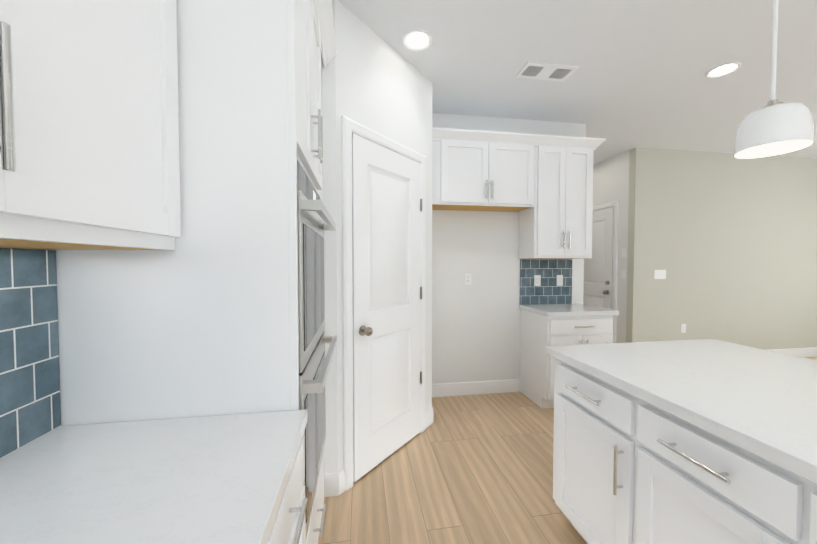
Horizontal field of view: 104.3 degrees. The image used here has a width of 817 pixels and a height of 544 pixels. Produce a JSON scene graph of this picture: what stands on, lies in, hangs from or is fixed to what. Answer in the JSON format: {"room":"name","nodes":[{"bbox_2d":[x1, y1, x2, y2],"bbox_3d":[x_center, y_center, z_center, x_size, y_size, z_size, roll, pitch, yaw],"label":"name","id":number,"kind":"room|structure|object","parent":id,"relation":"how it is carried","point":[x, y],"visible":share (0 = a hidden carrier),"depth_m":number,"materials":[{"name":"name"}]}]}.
{"room":"kitchen","nodes":[
{"label":"kitchen","id":0,"kind":"room"},
{"bbox_2d":[321,0,337,494],"bbox_3d":[-0.756,-0.117,1.822,0.680,2.840,0.100,0,2,-9],"label":"wall","id":1,"kind":"structure","parent":0,"point":[328,73],"depth_m":1.82,"materials":[{"name":"white paint"}]},
{"bbox_2d":[325,469,344,496],"bbox_3d":[-0.432,1.236,1.866,0.113,0.132,0.042,0,2,-9],"label":"baseboard","id":2,"kind":"structure","parent":1,"relation":"attached to","point":[331,483],"depth_m":1.85,"materials":[{"name":"white wood"}]},
{"bbox_2d":[335,0,431,471],"bbox_3d":[-0.148,-0.130,2.270,0.100,2.840,1.032,1,2,36],"label":"wall","id":3,"kind":"structure","parent":0,"point":[383,88],"depth_m":2.09,"materials":[{"name":"white paint"}]},
{"bbox_2d":[341,116,425,490],"bbox_3d":[-0.123,0.191,2.206,0.026,2.201,0.867,1,2,36],"label":"door frame","id":4,"kind":"structure","parent":3,"relation":"attached to","point":[349,127],"depth_m":1.89,"materials":[{"name":"white wood"}]},
{"bbox_2d":[352,133,421,482],"bbox_3d":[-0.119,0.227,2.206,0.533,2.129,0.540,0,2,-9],"label":"pantry door","id":5,"kind":"structure","parent":3,"relation":"in","point":[386,242],"depth_m":2.15,"materials":[{"name":"white wood"}]},
{"bbox_2d":[425,408,433,428],"bbox_3d":[0.168,1.214,2.642,0.014,0.132,0.132,1,2,36],"label":"baseboard","id":6,"kind":"structure","parent":3,"relation":"attached to","point":[429,417],"depth_m":2.64,"materials":[{"name":"white wood"}]},
{"bbox_2d":[432,113,585,383],"bbox_3d":[0.305,-0.157,3.240,3.210,2.840,0.100,0,2,-9],"label":"wall","id":7,"kind":"structure","parent":0,"point":[476,323],"depth_m":3.26,"materials":[{"name":"white paint"}]},
{"bbox_2d":[465,274,470,284],"bbox_3d":[0.608,0.073,3.238,0.070,0.115,0.007,0,2,-9],"label":"outlet","id":8,"kind":"object","parent":7,"relation":"attached to","point":[467,279],"visible":1,"depth_m":3.24,"materials":[{"name":"white plastic"}]},
{"bbox_2d":[432,379,519,396],"bbox_3d":[0.649,1.196,3.273,1.070,0.132,0.014,0,2,-9],"label":"baseboard","id":9,"kind":"structure","parent":7,"relation":"attached to","point":[472,388],"depth_m":3.27,"materials":[{"name":"white wood"}]},
{"bbox_2d":[432,139,539,214],"bbox_3d":[0.659,-0.910,3.059,1.035,0.585,0.319,0,2,-9],"label":"upper cabinet","id":10,"kind":"object","parent":7,"relation":"attached to","point":[467,175],"depth_m":2.91,"materials":[{"name":"white wood"}]},
{"bbox_2d":[432,127,605,149],"bbox_3d":[1.002,-1.228,3.078,1.722,0.090,0.370,0,2,-9],"label":"crown molding","id":11,"kind":"structure","parent":10,"relation":"attached to","point":[440,133],"depth_m":2.91,"materials":[{"name":"white wood"}]},
{"bbox_2d":[520,259,571,304],"bbox_3d":[1.460,0.102,3.369,0.595,0.484,0.009,0,2,-9],"label":"backsplash","id":12,"kind":"structure","parent":7,"relation":"attached to","point":[548,291],"depth_m":3.36,"materials":[{"name":"blue tile"}]},
{"bbox_2d":[534,275,540,285],"bbox_3d":[1.357,0.090,3.344,0.070,0.115,0.007,0,2,-9],"label":"outlet","id":13,"kind":"object","parent":12,"relation":"attached to","point":[537,280],"visible":1,"depth_m":3.34,"materials":[{"name":"white plastic"}]},
{"bbox_2d":[557,275,562,285],"bbox_3d":[1.612,0.089,3.380,0.070,0.115,0.014,0,2,-9],"label":"light switch","id":14,"kind":"object","parent":12,"relation":"attached to","point":[559,280],"visible":1,"depth_m":3.38,"materials":[{"name":"white plastic"}]},
{"bbox_2d":[518,145,593,258],"bbox_3d":[1.475,-0.671,3.192,0.613,1.070,0.319,0,2,-9],"label":"upper cabinet","id":15,"kind":"object","parent":7,"relation":"attached to","point":[546,192],"depth_m":3.04,"materials":[{"name":"white wood"}]},
{"bbox_2d":[318,356,816,543],"bbox_3d":[3.102,1.341,1.548,8.410,0.060,9.100,0,2,-9],"label":"floor","id":16,"kind":"structure","parent":0,"point":[471,469],"depth_m":1.92,"materials":[{"name":"brown wood"}]},
{"bbox_2d":[56,0,336,543],"bbox_3d":[-0.673,0.081,1.340,0.691,2.470,0.884,0,2,-9],"label":"tall cabinet","id":17,"kind":"object","parent":16,"relation":"on","point":[219,309],"visible":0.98,"depth_m":0.91,"materials":[{"name":"white"}]},
{"bbox_2d":[314,0,336,67],"bbox_3d":[-0.366,-1.150,0.283,0.389,0.090,2.998,0,2,-9],"label":"crown molding","id":18,"kind":"structure","parent":17,"relation":"attached to","point":[324,14],"depth_m":1.55,"materials":[{"name":"white wood"}]},
{"bbox_2d":[268,425,307,543],"bbox_3d":[-0.585,0.899,0.639,0.644,0.874,0.568,0,2,-9],"label":"base cabinet","id":19,"kind":"object","parent":16,"relation":"on","point":[289,527],"depth_m":0.75,"materials":[{"name":"white wood"}]},
{"bbox_2d":[0,409,306,543],"bbox_3d":[-0.464,0.463,-0.136,0.649,0.040,2.112,0,2,-9],"label":"countertop","id":20,"kind":"structure","parent":19,"relation":"on","point":[219,479],"depth_m":0.64,"materials":[{"name":"white stone"}]},
{"bbox_2d":[519,304,618,408],"bbox_3d":[1.555,0.809,3.131,0.710,0.914,0.546,0,2,-9],"label":"base cabinet","id":21,"kind":"object","parent":16,"relation":"on","point":[542,327],"visible":0.54,"depth_m":2.94,"materials":[{"name":"white wood"}]},
{"bbox_2d":[519,304,618,316],"bbox_3d":[1.553,0.372,3.133,0.710,0.040,0.518,0,2,-9],"label":"countertop","id":22,"kind":"structure","parent":21,"relation":"on","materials":[{"name":"white stone"}]},
{"bbox_2d":[547,351,816,543],"bbox_3d":[1.337,0.888,1.031,1.054,0.874,1.445,0,2,-9],"label":"kitchen island","id":23,"kind":"object","parent":16,"relation":"on","point":[706,441],"depth_m":1.07,"materials":[{"name":"white wood"}]},
{"bbox_2d":[547,339,816,478],"bbox_3d":[1.365,0.431,1.023,1.055,0.040,1.505,0,2,-9],"label":"island countertop","id":24,"kind":"structure","parent":23,"relation":"on","point":[766,401],"depth_m":1.15,"materials":[{"name":"white stone"}]},
{"bbox_2d":[338,0,816,164],"bbox_3d":[3.102,-1.558,1.467,8.410,0.060,9.100,0,2,-9],"label":"ceiling","id":25,"kind":"structure","parent":0,"point":[638,78],"depth_m":2.32,"materials":[{"name":"white paint"}]},
{"bbox_2d":[403,29,431,50],"bbox_3d":[0.059,-1.541,2.120,0.196,0.010,0.196,0,2,-9],"label":"recessed light","id":26,"kind":"object","parent":25,"relation":"in","point":[417,40],"visible":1,"depth_m":2.12,"materials":[{"name":"white plastic"}]},
{"bbox_2d":[516,61,578,81],"bbox_3d":[1.071,-1.549,2.466,0.414,0.012,0.190,0,2,-9],"label":"ceiling vent","id":27,"kind":"object","parent":25,"relation":"in","point":[544,71],"visible":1,"depth_m":2.45,"materials":[{"name":"white metal"}]},
{"bbox_2d":[706,62,740,77],"bbox_3d":[2.420,-1.550,2.445,0.196,0.010,0.196,0,2,-9],"label":"recessed light","id":28,"kind":"object","parent":25,"relation":"in","point":[723,69],"visible":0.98,"depth_m":2.44,"materials":[{"name":"white plastic"}]},
{"bbox_2d":[733,0,813,158],"bbox_3d":[1.368,-0.990,1.183,0.200,1.060,0.200,0,2,-9],"label":"pendant light","id":29,"kind":"object","parent":25,"relation":"hanging from","point":[773,127],"visible":1,"depth_m":1.16,"materials":[{"name":"white metal"}]},
{"bbox_2d":[593,150,629,342],"bbox_3d":[2.824,-0.209,5.086,0.100,2.840,1.740,0,2,-9],"label":"wall","id":30,"kind":"structure","parent":0,"point":[610,179],"depth_m":4.34,"materials":[{"name":"white paint"}]},
{"bbox_2d":[583,207,613,308],"bbox_3d":[2.767,0.150,4.822,0.093,2.138,0.755,0,2,-9],"label":"hall door","id":31,"kind":"structure","parent":30,"relation":"in","point":[598,274],"depth_m":4.67,"materials":[{"name":"white wood"}]},
{"bbox_2d":[593,201,618,342],"bbox_3d":[2.803,0.114,4.823,0.026,2.210,0.892,0,2,-9],"label":"door frame","id":32,"kind":"structure","parent":30,"relation":"attached to","point":[615,204],"depth_m":4.40,"materials":[{"name":"white wood"}]},
{"bbox_2d":[621,270,625,278],"bbox_3d":[2.895,0.034,4.278,0.008,0.115,0.070,0,2,-9],"label":"hall light switch","id":33,"kind":"object","parent":30,"relation":"attached to","point":[623,274],"visible":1,"depth_m":4.27,"materials":[{"name":"white plastic"}]},
{"bbox_2d":[622,249,625,256],"bbox_3d":[2.895,-0.256,4.270,0.008,0.115,0.070,0,2,-9],"label":"light switch","id":34,"kind":"object","parent":30,"relation":"attached to","point":[623,252],"visible":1,"depth_m":4.27,"materials":[{"name":"white plastic"}]},
{"bbox_2d":[626,147,816,349],"bbox_3d":[4.834,-0.191,4.466,3.883,2.840,0.100,0,2,-9],"label":"wall","id":35,"kind":"structure","parent":0,"point":[727,242],"depth_m":4.32,"materials":[{"name":"grey paint"}]},
{"bbox_2d":[654,270,665,278],"bbox_3d":[3.312,0.032,4.178,0.175,0.122,0.014,0,2,-9],"label":"light switch","id":36,"kind":"object","parent":35,"relation":"attached to","point":[659,274],"visible":1,"depth_m":4.18,"materials":[{"name":"white plastic"}]},
{"bbox_2d":[681,324,685,332],"bbox_3d":[3.688,0.755,4.260,0.070,0.115,0.007,0,2,-9],"label":"outlet","id":37,"kind":"object","parent":35,"relation":"attached to","point":[683,328],"visible":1,"depth_m":4.26,"materials":[{"name":"white plastic"}]},
{"bbox_2d":[768,347,816,356],"bbox_3d":[4.836,1.164,4.446,3.897,0.132,0.014,0,2,-9],"label":"baseboard","id":38,"kind":"structure","parent":35,"relation":"attached to","point":[805,352],"depth_m":4.56,"materials":[{"name":"white wood"}]},
{"bbox_3d":[-0.824,-0.058,-0.293,0.100,2.840,6.740,0,2,-9],"label":"wall","id":39,"kind":"structure","parent":0,"visible":0},
{"bbox_2d":[0,248,60,458],"bbox_3d":[-0.781,0.178,-0.193,0.009,0.532,2.111,0,2,-9],"label":"backsplash","id":40,"kind":"structure","parent":39,"relation":"attached to","point":[30,406],"depth_m":0.77,"materials":[{"name":"blue tile"}]},
{"bbox_2d":[0,0,180,249],"bbox_3d":[-0.744,-0.593,0.560,0.319,1.080,0.594,0,2,-9],"label":"upper cabinet","id":41,"kind":"object","parent":39,"relation":"attached to","point":[89,135],"visible":1,"depth_m":0.56,"materials":[{"name":"white wood"}]}
]}

